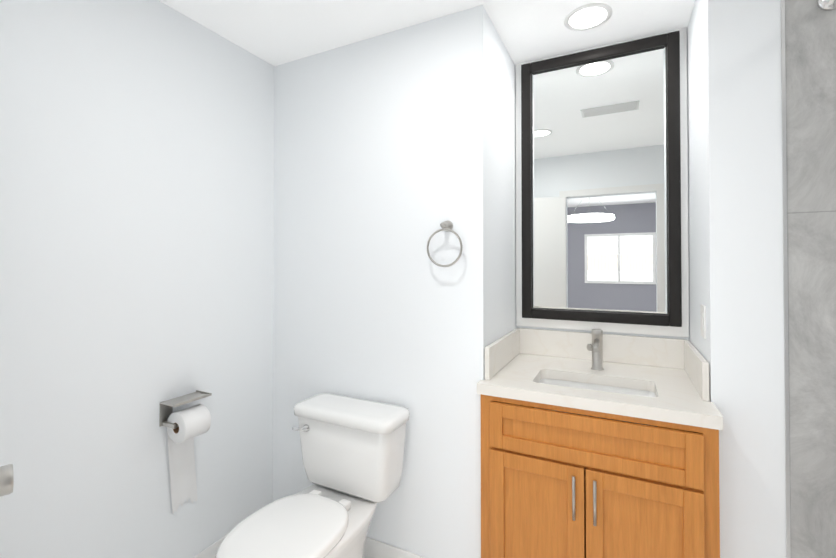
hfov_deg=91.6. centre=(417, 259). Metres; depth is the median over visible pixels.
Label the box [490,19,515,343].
wall
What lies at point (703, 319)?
switch plate
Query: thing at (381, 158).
wall
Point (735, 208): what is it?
wall
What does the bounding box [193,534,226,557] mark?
baseboard
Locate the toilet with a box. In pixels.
[215,393,409,557]
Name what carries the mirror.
attached to the wall at (644, 335)
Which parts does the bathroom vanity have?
door, drawer, frame, door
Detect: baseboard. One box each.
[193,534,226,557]
[363,536,424,557]
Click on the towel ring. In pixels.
(447, 226)
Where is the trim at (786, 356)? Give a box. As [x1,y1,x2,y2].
[781,0,790,557]
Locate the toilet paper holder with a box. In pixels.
[159,390,211,512]
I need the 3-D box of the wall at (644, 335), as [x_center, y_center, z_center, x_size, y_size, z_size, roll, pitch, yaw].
[0.897,0.175,2.050,0.777,2.440,0.100,0,-1,27]
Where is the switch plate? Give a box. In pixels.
[700,304,705,338]
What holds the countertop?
on the bathroom vanity
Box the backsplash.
[485,328,709,400]
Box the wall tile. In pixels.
[785,0,835,557]
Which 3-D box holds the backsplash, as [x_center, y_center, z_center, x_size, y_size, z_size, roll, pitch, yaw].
[0.744,0.425,1.740,0.769,0.132,0.578,0,-1,27]
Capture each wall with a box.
[0,0,273,557]
[273,5,489,557]
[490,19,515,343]
[516,83,688,339]
[687,0,785,557]
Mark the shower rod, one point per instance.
(826, 5)
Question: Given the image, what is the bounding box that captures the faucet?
[587,329,603,369]
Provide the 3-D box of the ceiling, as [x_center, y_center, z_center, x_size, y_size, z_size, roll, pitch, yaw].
[-0.532,-1.100,-0.516,4.400,0.050,6.420,0,-1,27]
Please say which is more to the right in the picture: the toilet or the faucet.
the faucet
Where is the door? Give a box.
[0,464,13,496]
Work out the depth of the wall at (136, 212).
1.54 m
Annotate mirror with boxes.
[515,27,688,336]
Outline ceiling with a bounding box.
[159,0,694,65]
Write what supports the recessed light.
in the ceiling
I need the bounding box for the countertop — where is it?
[477,353,722,429]
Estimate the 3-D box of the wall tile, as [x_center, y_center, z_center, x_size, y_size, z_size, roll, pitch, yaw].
[1.670,0.164,1.118,1.039,2.440,0.100,0,-1,27]
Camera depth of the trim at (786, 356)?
1.30 m
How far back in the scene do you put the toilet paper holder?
1.68 m
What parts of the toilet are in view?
seat lid, flush handle, bowl, tank, tank lid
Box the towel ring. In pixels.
[427,220,462,266]
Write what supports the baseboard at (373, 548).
attached to the wall at (381, 158)
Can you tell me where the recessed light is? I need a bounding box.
[564,3,612,30]
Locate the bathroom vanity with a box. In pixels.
[477,328,722,557]
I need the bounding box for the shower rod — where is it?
[817,0,835,10]
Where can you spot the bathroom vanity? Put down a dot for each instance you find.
(596, 443)
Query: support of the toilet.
on the floor

